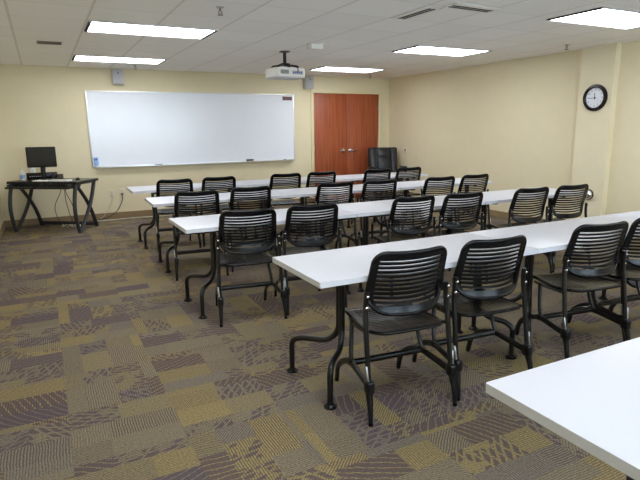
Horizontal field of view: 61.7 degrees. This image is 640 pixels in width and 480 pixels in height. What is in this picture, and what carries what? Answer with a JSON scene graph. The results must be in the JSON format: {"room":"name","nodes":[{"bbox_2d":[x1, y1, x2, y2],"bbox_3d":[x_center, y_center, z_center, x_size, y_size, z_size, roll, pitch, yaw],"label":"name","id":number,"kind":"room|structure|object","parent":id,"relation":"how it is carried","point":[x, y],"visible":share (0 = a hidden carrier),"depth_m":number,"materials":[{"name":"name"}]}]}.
{"room":"classroom","nodes":[
{"label":"classroom","id":0,"kind":"room"},
{"bbox_2d":[0,196,3,228],"bbox_3d":[-2.198,-0.310,2.752,0.120,2.425,12.356,-7,13,-26],"label":"wall","id":1,"kind":"structure","parent":0,"point":[1,211],"depth_m":8.02,"materials":[{"name":"beige paint"}]},
{"bbox_2d":[0,221,4,240],"bbox_3d":[-2.126,0.821,3.019,0.012,0.100,12.086,-7,13,-26],"label":"baseboard","id":2,"kind":"structure","parent":1,"relation":"attached to","point":[2,229],"depth_m":7.75,"materials":[{"name":"brown plastic"}]},
{"bbox_2d":[0,64,388,220],"bbox_3d":[-1.765,-1.763,9.699,7.126,2.429,0.120,-7,13,-26],"label":"wall","id":3,"kind":"structure","parent":0,"point":[41,106],"depth_m":8.70,"materials":[{"name":"beige paint"}]},
{"bbox_2d":[109,190,114,196],"bbox_3d":[-3.467,-0.775,8.933,0.075,0.118,0.012,-7,13,-26],"label":"wall outlet","id":4,"kind":"object","parent":3,"relation":"attached to","point":[111,191],"visible":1,"depth_m":8.93,"materials":[{"name":"beige plastic"}]},
{"bbox_2d":[111,69,123,84],"bbox_3d":[-3.244,-2.617,8.589,0.180,0.230,0.166,-7,13,-26],"label":"wall speaker","id":5,"kind":"object","parent":3,"relation":"attached to","point":[116,74],"visible":1,"depth_m":8.53,"materials":[{"name":"grey plastic"}]},
{"bbox_2d":[113,69,122,82],"bbox_3d":[-3.211,-2.603,8.524,0.138,0.208,0.006,-7,13,-26],"label":"grille","id":6,"kind":"object","parent":5,"relation":"attached to","point":[117,73],"depth_m":8.52,"materials":[{"name":"grey plastic"}]},
{"bbox_2d":[5,197,311,226],"bbox_3d":[-2.520,-0.523,9.479,5.330,0.100,0.012,-7,13,-26],"label":"baseboard","id":7,"kind":"structure","parent":3,"relation":"attached to","point":[35,221],"depth_m":8.91,"materials":[{"name":"brown plastic"}]},
{"bbox_2d":[85,90,294,167],"bbox_3d":[-2.088,-1.949,9.373,3.623,1.223,0.089,-7,13,-26],"label":"whiteboard","id":8,"kind":"object","parent":3,"relation":"attached to","point":[126,128],"visible":1,"depth_m":9.29,"materials":[{"name":"plastic"}]},
{"bbox_2d":[94,157,98,165],"bbox_3d":[-3.636,-1.276,8.705,0.070,0.128,0.040,-7,13,-26],"label":"holder","id":9,"kind":"object","parent":8,"relation":"attached to","point":[96,162],"visible":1,"depth_m":8.70,"materials":[{"name":"blue plastic"}]},
{"bbox_2d":[96,159,293,167],"bbox_3d":[-2.078,-1.357,9.490,3.523,0.017,0.076,-7,13,-26],"label":"marker tray","id":10,"kind":"object","parent":8,"relation":"on","point":[220,160],"depth_m":9.34,"materials":[{"name":"metal"}]},
{"bbox_2d":[303,76,313,88],"bbox_3d":[-0.219,-2.968,10.100,0.180,0.230,0.166,-7,13,-26],"label":"wall speaker","id":11,"kind":"object","parent":3,"relation":"attached to","point":[308,81],"visible":0.97,"depth_m":10.04,"materials":[{"name":"grey plastic"}]},
{"bbox_2d":[307,76,313,87],"bbox_3d":[-0.185,-2.955,10.035,0.138,0.208,0.006,-7,13,-26],"label":"grille","id":12,"kind":"object","parent":11,"relation":"attached to","point":[310,79],"depth_m":10.04,"materials":[{"name":"grey plastic"}]},
{"bbox_2d":[314,93,346,199],"bbox_3d":[0.214,-1.828,10.644,0.748,2.095,0.113,-7,13,-26],"label":"door","id":13,"kind":"structure","parent":3,"relation":"in","point":[330,110],"depth_m":10.60,"materials":[{"name":"brown wood"}]},
{"bbox_2d":[310,90,381,197],"bbox_3d":[0.549,-1.892,10.805,1.613,2.167,0.030,-7,13,-26],"label":"trim","id":14,"kind":"structure","parent":3,"relation":"attached to","point":[312,92],"depth_m":10.51,"materials":[{"name":"beige paint"}]},
{"bbox_2d":[347,94,378,197],"bbox_3d":[0.883,-1.905,10.978,0.748,2.095,0.113,-7,13,-26],"label":"door","id":15,"kind":"structure","parent":3,"relation":"in","point":[362,109],"depth_m":10.92,"materials":[{"name":"brown wood"}]},
{"bbox_2d":[0,198,639,479],"bbox_3d":[1.040,0.551,4.620,7.366,0.100,12.356,-7,13,-26],"label":"floor","id":16,"kind":"structure","parent":0,"point":[107,372],"depth_m":3.22,"materials":[{"name":"carpet"}]},
{"bbox_2d":[4,178,98,232],"bbox_3d":[-3.962,-0.511,7.972,1.090,0.757,0.704,1,12,8],"label":"computer desk","id":17,"kind":"object","parent":16,"relation":"on","point":[74,184],"visible":0.96,"depth_m":7.82,"materials":[{"name":"black metal"}]},
{"bbox_2d":[19,167,25,179],"bbox_3d":[-4.422,-0.986,7.949,0.073,0.192,0.073,-7,13,-26],"label":"spray bottle","id":18,"kind":"object","parent":17,"relation":"on","point":[21,173],"visible":1,"depth_m":7.93,"materials":[{"name":"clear plastic"}]},
{"bbox_2d":[28,168,35,172],"bbox_3d":[-4.352,-1.042,8.101,0.096,0.237,0.096,-7,13,-26],"label":"paper roll","id":19,"kind":"object","parent":17,"relation":"on","point":[31,170],"visible":0.27,"depth_m":8.06,"materials":[{"name":"white paper"}]},
{"bbox_2d":[26,172,53,179],"bbox_3d":[-4.188,-0.965,8.060,0.400,0.100,0.103,-6,13,-23],"label":"control box","id":20,"kind":"object","parent":17,"relation":"on","point":[30,176],"visible":0.69,"depth_m":7.99,"materials":[{"name":"black plastic"}]},
{"bbox_2d":[25,147,56,179],"bbox_3d":[-4.092,-1.126,7.888,0.196,0.482,0.363,10,16,40],"label":"monitor","id":21,"kind":"object","parent":17,"relation":"on","point":[42,157],"visible":0.92,"depth_m":7.86,"materials":[{"name":"black plastic"}]},
{"bbox_2d":[4,186,79,188],"bbox_3d":[-3.993,-0.762,7.718,0.980,0.030,0.304,1,12,8],"label":"keyboard tray","id":22,"kind":"object","parent":17,"relation":"on","point":[8,187],"depth_m":7.60,"materials":[{"name":"black laminate"}]},
{"bbox_2d":[51,172,63,178],"bbox_3d":[-3.920,-0.961,7.990,0.120,0.115,0.169,-2,12,-7],"label":"desk phone","id":23,"kind":"object","parent":17,"relation":"on","point":[55,175],"visible":0.97,"depth_m":7.98,"materials":[{"name":"black plastic"}]},
{"bbox_2d":[48,179,71,180],"bbox_3d":[-3.748,-0.861,7.726,0.300,0.022,0.130,1,12,8],"label":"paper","id":24,"kind":"object","parent":17,"relation":"on","point":[51,179],"visible":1,"depth_m":7.72,"materials":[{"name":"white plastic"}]},
{"bbox_2d":[55,190,70,226],"bbox_3d":[-3.915,-0.536,8.133,0.233,0.694,0.036,0,12,4],"label":"cable","id":25,"kind":"object","parent":17,"relation":"hanging from","point":[60,190],"visible":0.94,"depth_m":8.15,"materials":[{"name":"grey plastic"}]},
{"bbox_2d":[62,224,80,226],"bbox_3d":[-3.828,-0.221,8.254,0.300,0.038,0.050,1,12,8],"label":"power strip","id":26,"kind":"object","parent":16,"relation":"on","point":[63,225],"visible":0.68,"depth_m":8.24,"materials":[{"name":"beige plastic"}]},
{"bbox_2d":[92,193,122,220],"bbox_3d":[-3.549,-0.542,8.829,0.647,0.416,0.069,-11,16,-42],"label":"cable","id":27,"kind":"object","parent":16,"relation":"on","point":[121,193],"visible":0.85,"depth_m":8.96,"materials":[{"name":"grey plastic"}]},
{"bbox_2d":[97,210,226,220],"bbox_3d":[-2.666,-0.421,9.200,2.282,0.016,0.068,-7,13,-26],"label":"cable","id":28,"kind":"object","parent":16,"relation":"on","point":[224,210],"visible":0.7,"depth_m":8.99,"materials":[{"name":"beige plastic"}]},
{"bbox_2d":[155,178,200,247],"bbox_3d":[-1.829,-0.352,6.747,0.526,0.867,0.544,-5,13,-22],"label":"slatted chair","id":29,"kind":"object","parent":16,"relation":"on","point":[166,183],"visible":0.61,"depth_m":6.50,"materials":[{"name":"black plastic"}]},
{"bbox_2d":[127,181,247,248],"bbox_3d":[-1.717,-0.350,7.053,1.460,0.735,0.658,-6,13,-25],"label":"table","id":30,"kind":"object","parent":16,"relation":"on","point":[196,186],"visible":0.54,"depth_m":6.79,"materials":[{"name":"white laminate"}]},
{"bbox_2d":[172,190,228,280],"bbox_3d":[-1.265,-0.095,5.482,0.526,0.867,0.544,-5,13,-21],"label":"slatted chair","id":31,"kind":"object","parent":16,"relation":"on","point":[184,195],"visible":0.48,"depth_m":5.23,"materials":[{"name":"black plastic"}]},
{"bbox_2d":[145,190,288,272],"bbox_3d":[-1.112,-0.120,5.913,1.460,0.735,0.658,-6,13,-25],"label":"table","id":32,"kind":"object","parent":16,"relation":"on","point":[165,201],"visible":0.45,"depth_m":5.68,"materials":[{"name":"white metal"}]},
{"bbox_2d":[200,176,242,246],"bbox_3d":[-1.343,-0.410,6.995,0.526,0.867,0.544,-6,13,-23],"label":"slatted chair","id":33,"kind":"object","parent":16,"relation":"on","point":[222,180],"visible":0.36,"depth_m":6.75,"materials":[{"name":"black plastic"}]},
{"bbox_2d":[215,208,286,326],"bbox_3d":[-0.592,0.156,4.239,0.526,0.867,0.544,-5,12,-19],"label":"slatted chair","id":34,"kind":"object","parent":16,"relation":"on","point":[259,255],"visible":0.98,"depth_m":4.02,"materials":[{"name":"black plastic"}]},
{"bbox_2d":[226,186,278,271],"bbox_3d":[-0.782,-0.165,5.790,0.526,0.867,0.544,-6,13,-22],"label":"slatted chair","id":35,"kind":"object","parent":16,"relation":"on","point":[234,203],"visible":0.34,"depth_m":5.55,"materials":[{"name":"black plastic"}]},
{"bbox_2d":[169,208,355,318],"bbox_3d":[-0.470,0.152,4.573,1.460,0.735,0.658,-7,13,-26],"label":"table","id":36,"kind":"object","parent":16,"relation":"on","point":[204,223],"visible":0.56,"depth_m":4.30,"materials":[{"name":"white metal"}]},
{"bbox_2d":[263,173,306,236],"bbox_3d":[-0.520,-0.500,7.378,0.526,0.867,0.544,-5,13,-22],"label":"slatted chair","id":37,"kind":"object","parent":16,"relation":"on","point":[293,175],"visible":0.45,"depth_m":7.14,"materials":[{"name":"black plastic"}]},
{"bbox_2d":[236,177,344,236],"bbox_3d":[-0.417,-0.494,7.670,1.460,0.735,0.658,-6,13,-25],"label":"table","id":38,"kind":"object","parent":16,"relation":"on","point":[264,182],"visible":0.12,"depth_m":7.40,"materials":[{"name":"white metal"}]},
{"bbox_2d":[274,203,346,315],"bbox_3d":[-0.116,0.102,4.472,0.526,0.867,0.544,-5,13,-20],"label":"slatted chair","id":39,"kind":"object","parent":16,"relation":"on","point":[299,247],"visible":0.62,"depth_m":4.24,"materials":[{"name":"black plastic"}]},
{"bbox_2d":[296,171,341,232],"bbox_3d":[-0.046,-0.551,7.599,0.526,0.867,0.544,-6,13,-23],"label":"slatted chair","id":40,"kind":"object","parent":16,"relation":"on","point":[330,173],"visible":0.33,"depth_m":7.34,"materials":[{"name":"black plastic"}]},
{"bbox_2d":[305,181,358,248],"bbox_3d":[0.100,-0.247,6.131,0.526,0.867,0.544,-6,13,-22],"label":"slatted chair","id":41,"kind":"object","parent":16,"relation":"on","point":[326,199],"visible":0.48,"depth_m":5.92,"materials":[{"name":"black plastic"}]},
{"bbox_2d":[272,184,399,246],"bbox_3d":[0.193,-0.262,6.520,1.460,0.735,0.658,-6,13,-25],"label":"table","id":42,"kind":"object","parent":16,"relation":"on","point":[303,193],"visible":0.43,"depth_m":6.30,"materials":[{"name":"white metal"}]},
{"bbox_2d":[351,168,394,225],"bbox_3d":[0.770,-0.642,7.989,0.526,0.867,0.544,-5,13,-22],"label":"slatted chair","id":43,"kind":"object","parent":16,"relation":"on","point":[387,170],"visible":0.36,"depth_m":7.74,"materials":[{"name":"black plastic"}]},
{"bbox_2d":[347,179,400,247],"bbox_3d":[0.627,-0.303,6.372,0.526,0.867,0.544,-5,13,-21],"label":"slatted chair","id":44,"kind":"object","parent":16,"relation":"on","point":[373,183],"visible":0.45,"depth_m":6.13,"materials":[{"name":"black plastic"}]},
{"bbox_2d":[330,172,427,227],"bbox_3d":[0.882,-0.639,8.287,1.460,0.735,0.658,-6,13,-25],"label":"table","id":45,"kind":"object","parent":16,"relation":"on","point":[356,177],"visible":0.2,"depth_m":8.01,"materials":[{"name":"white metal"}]},
{"bbox_2d":[368,147,406,200],"bbox_3d":[1.309,-1.292,10.608,0.700,1.054,0.616,-3,12,-11],"label":"office chair","id":46,"kind":"object","parent":16,"relation":"on","point":[380,157],"visible":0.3,"depth_m":10.69,"materials":[{"name":"black leather"}]},
{"bbox_2d":[335,245,456,426],"bbox_3d":[0.380,0.426,2.892,0.526,0.867,0.544,-5,13,-22],"label":"slatted chair","id":47,"kind":"object","parent":16,"relation":"on","point":[394,317],"visible":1,"depth_m":2.69,"materials":[{"name":"black plastic"}]},
{"bbox_2d":[381,167,424,225],"bbox_3d":[1.254,-0.694,8.209,0.526,0.867,0.544,-6,13,-23],"label":"slatted chair","id":48,"kind":"object","parent":16,"relation":"on","point":[412,169],"visible":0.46,"depth_m":7.97,"materials":[{"name":"black plastic"}]},
{"bbox_2d":[272,232,536,409],"bbox_3d":[0.504,0.427,3.201,1.460,0.735,0.658,-7,13,-26],"label":"table","id":49,"kind":"object","parent":16,"relation":"on","point":[341,267],"visible":0.78,"depth_m":2.98,"materials":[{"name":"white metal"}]},
{"bbox_2d":[373,195,436,295],"bbox_3d":[0.747,0.004,4.893,0.526,0.867,0.544,-6,13,-22],"label":"slatted chair","id":50,"kind":"object","parent":16,"relation":"on","point":[402,234],"visible":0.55,"depth_m":4.66,"materials":[{"name":"black plastic"}]},
{"bbox_2d":[337,195,484,291],"bbox_3d":[0.817,0.003,5.215,1.460,0.735,0.658,-7,13,-26],"label":"table","id":51,"kind":"object","parent":16,"relation":"on","point":[371,208],"visible":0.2,"depth_m":4.93,"materials":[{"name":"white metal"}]},
{"bbox_2d":[409,176,457,236],"bbox_3d":[1.369,-0.371,6.655,0.526,0.867,0.544,-6,13,-22],"label":"slatted chair","id":52,"kind":"object","parent":16,"relation":"on","point":[430,187],"visible":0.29,"depth_m":6.40,"materials":[{"name":"black plastic"}]},
{"bbox_2d":[380,178,491,235],"bbox_3d":[1.498,-0.404,7.127,1.460,0.735,0.658,-6,13,-25],"label":"table","id":53,"kind":"object","parent":16,"relation":"on","point":[406,185],"visible":0.21,"depth_m":6.88,"materials":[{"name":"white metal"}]},
{"bbox_2d":[422,191,487,289],"bbox_3d":[1.233,-0.043,5.091,0.526,0.867,0.544,-6,13,-22],"label":"slatted chair","id":54,"kind":"object","parent":16,"relation":"on","point":[451,229],"visible":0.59,"depth_m":4.86,"materials":[{"name":"black plastic"}]},
{"bbox_2d":[441,174,490,229],"bbox_3d":[1.856,-0.430,6.910,0.526,0.867,0.544,-6,13,-24],"label":"slatted chair","id":55,"kind":"object","parent":16,"relation":"on","point":[469,178],"visible":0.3,"depth_m":6.66,"materials":[{"name":"black plastic"}]},
{"bbox_2d":[412,235,532,400],"bbox_3d":[0.874,0.370,3.130,0.526,0.867,0.544,-5,13,-22],"label":"slatted chair","id":56,"kind":"object","parent":16,"relation":"on","point":[476,301],"visible":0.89,"depth_m":2.92,"materials":[{"name":"black plastic"}]},
{"bbox_2d":[487,187,551,278],"bbox_3d":[1.974,-0.119,5.412,0.526,0.867,0.544,-6,13,-22],"label":"slatted chair","id":57,"kind":"object","parent":16,"relation":"on","point":[518,221],"visible":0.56,"depth_m":5.18,"materials":[{"name":"black plastic"}]},
{"bbox_2d":[466,187,581,230],"bbox_3d":[2.103,-0.146,5.858,1.460,0.735,0.658,-7,13,-26],"label":"table","id":58,"kind":"object","parent":16,"relation":"on","point":[502,196],"visible":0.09,"depth_m":5.59,"materials":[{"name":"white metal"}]},
{"bbox_2d":[468,215,639,352],"bbox_3d":[1.791,0.278,3.844,1.460,0.735,0.658,-7,13,-26],"label":"table","id":59,"kind":"object","parent":16,"relation":"on","point":[556,235],"visible":0.44,"depth_m":3.62,"materials":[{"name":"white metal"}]},
{"bbox_2d":[533,184,590,272],"bbox_3d":[2.466,-0.169,5.625,0.526,0.867,0.544,-6,13,-22],"label":"slatted chair","id":60,"kind":"object","parent":16,"relation":"on","point":[559,217],"visible":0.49,"depth_m":5.38,"materials":[{"name":"black plastic"}]},
{"bbox_2d":[486,337,639,479],"bbox_3d":[1.244,0.735,1.686,1.460,0.735,0.658,-7,13,-26],"label":"table","id":61,"kind":"object","parent":16,"relation":"on","point":[591,400],"visible":1,"depth_m":1.43,"materials":[{"name":"white laminate"}]},
{"bbox_2d":[515,221,630,358],"bbox_3d":[1.662,0.278,3.527,0.526,0.867,0.544,-5,12,-19],"label":"slatted chair","id":62,"kind":"object","parent":16,"relation":"on","point":[569,279],"visible":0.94,"depth_m":3.33,"materials":[{"name":"black plastic"}]},
{"bbox_2d":[568,43,621,219],"bbox_3d":[3.578,-1.270,7.022,0.100,2.425,0.475,-7,13,-26],"label":"wall pier","id":63,"kind":"object","parent":16,"relation":"on","point":[600,64],"visible":0.64,"depth_m":6.92,"materials":[{"name":"beige paint"}]},
{"bbox_2d":[585,189,593,199],"bbox_3d":[3.531,-0.601,7.084,0.068,0.144,0.144,-7,13,-26],"label":"dome","id":64,"kind":"object","parent":63,"relation":"attached to","point":[590,194],"visible":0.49,"depth_m":7.04,"materials":[{"name":"silver metal"}]},
{"bbox_2d":[583,84,607,110],"bbox_3d":[3.517,-1.820,6.859,0.038,0.336,0.336,-7,13,-26],"label":"wall clock","id":65,"kind":"object","parent":63,"relation":"attached to","point":[595,97],"visible":1,"depth_m":6.85,"materials":[{"name":"black plastic"}]},
{"bbox_2d":[567,218,639,341],"bbox_3d":[2.138,0.224,3.761,0.526,0.867,0.544,-5,13,-21],"label":"slatted chair","id":66,"kind":"object","parent":16,"relation":"on","point":[633,265],"visible":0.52,"depth_m":3.60,"materials":[{"name":"black plastic"}]},
{"bbox_2d":[599,211,639,299],"bbox_3d":[3.077,0.128,4.487,1.460,0.735,0.658,-7,13,-26],"label":"table","id":67,"kind":"object","parent":16,"relation":"on","point":[635,214],"visible":0.41,"depth_m":4.33,"materials":[{"name":"white laminate"}]},
{"bbox_2d":[0,0,639,78],"bbox_3d":[1.011,-1.921,4.104,7.366,0.100,12.356,-7,13,-26],"label":"ceiling","id":68,"kind":"structure","parent":0,"point":[250,37],"depth_m":5.66,"materials":[{"name":"tile"}]},
{"bbox_2d":[37,41,61,44],"bbox_3d":[-3.048,-2.218,6.029,0.252,0.008,0.182,-7,13,-26],"label":"ceiling vent","id":69,"kind":"object","parent":68,"relation":"in","point":[38,42],"visible":1,"depth_m":6.00,"materials":[{"name":"grey metal"}]},
{"bbox_2d":[72,55,166,63],"bbox_3d":[-2.813,-2.530,7.521,1.200,0.012,0.590,-7,13,-26],"label":"recessed light","id":70,"kind":"object","parent":68,"relation":"in","point":[91,58],"visible":1,"depth_m":7.49,"materials":[{"name":"white plastic"}]},
{"bbox_2d":[84,20,218,38],"bbox_3d":[-1.682,-2.090,5.347,1.200,0.012,0.590,-7,13,-26],"label":"recessed light","id":71,"kind":"object","parent":68,"relation":"in","point":[94,26],"visible":1,"depth_m":5.31,"materials":[{"name":"white plastic"}]},
{"bbox_2d":[216,6,223,15],"bbox_3d":[-0.817,-1.874,4.387,0.068,0.064,0.068,-7,13,-26],"label":"sprinkler","id":72,"kind":"object","parent":68,"relation":"attached to","point":[218,7],"visible":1,"depth_m":4.38,"materials":[{"name":"metal"}]},
{"bbox_2d":[265,51,304,79],"bbox_3d":[-0.463,-2.280,6.988,0.434,0.338,0.412,-8,14,-30],"label":"projector","id":73,"kind":"object","parent":68,"relation":"hanging from","point":[276,72],"visible":1,"depth_m":6.89,"materials":[{"name":"white plastic"}]},
{"bbox_2d":[306,42,324,50],"bbox_3d":[-0.055,-2.285,6.330,0.180,0.069,0.140,-7,13,-26],"label":"ceiling sensor","id":74,"kind":"object","parent":68,"relation":"attached to","point":[311,46],"visible":1,"depth_m":6.28,"materials":[{"name":"white plastic"}]},
{"bbox_2d":[308,66,385,72],"bbox_3d":[0.470,-2.911,9.161,1.200,0.012,0.590,-7,13,-26],"label":"recessed light","id":75,"kind":"object","parent":68,"relation":"in","point":[324,68],"visible":1,"depth_m":9.13,"materials":[{"name":"white plastic"}]},
{"bbox_2d":[391,6,442,19],"bbox_3d":[0.843,-1.986,4.699,0.179,0.009,0.500,-7,13,-26],"label":"ceiling vent","id":76,"kind":"object","parent":68,"relation":"in","point":[424,10],"visible":1,"depth_m":4.67,"materials":[{"name":"grey metal"}]},
{"bbox_2d":[391,45,491,56],"bbox_3d":[1.605,-2.486,7.054,1.200,0.012,0.590,-7,13,-26],"label":"recessed light","id":77,"kind":"object","parent":68,"relation":"in","point":[419,49],"visible":1,"depth_m":7.02,"materials":[{"name":"white plastic"}]},
{"bbox_2d":[441,3,499,13],"bbox_3d":[1.275,-1.954,4.519,0.500,0.009,0.179,-7,14,-29],"label":"ceiling vent","id":78,"kind":"object","parent":68,"relation":"in","point":[456,6],"visible":1,"depth_m":4.50,"materials":[{"name":"grey metal"}]},
{"bbox_2d":[546,7,639,29],"bbox_3d":[2.797,-2.082,5.054,1.200,0.012,0.590,-7,13,-26],"label":"recessed light","id":79,"kind":"object","parent":68,"relation":"in","point":[608,17],"visible":1,"depth_m":5.00,"materials":[{"name":"white plastic"}]},
{"bbox_2d":[388,41,639,219],"bbox_3d":[4.250,-1.059,5.972,0.120,2.425,12.356,-7,13,-26],"label":"wall","id":80,"kind":"structure","parent":0,"point":[513,122],"depth_m":8.29,"materials":[{"name":"beige paint"}]},
{"bbox_2d":[399,196,543,223],"bbox_3d":[2.482,-0.581,9.475,0.012,0.100,4.531,-7,13,-26],"label":"baseboard","id":81,"kind":"structure","parent":80,"relation":"attached to","point":[495,213],"depth_m":8.64,"materials":[{"name":"brown plastic"}]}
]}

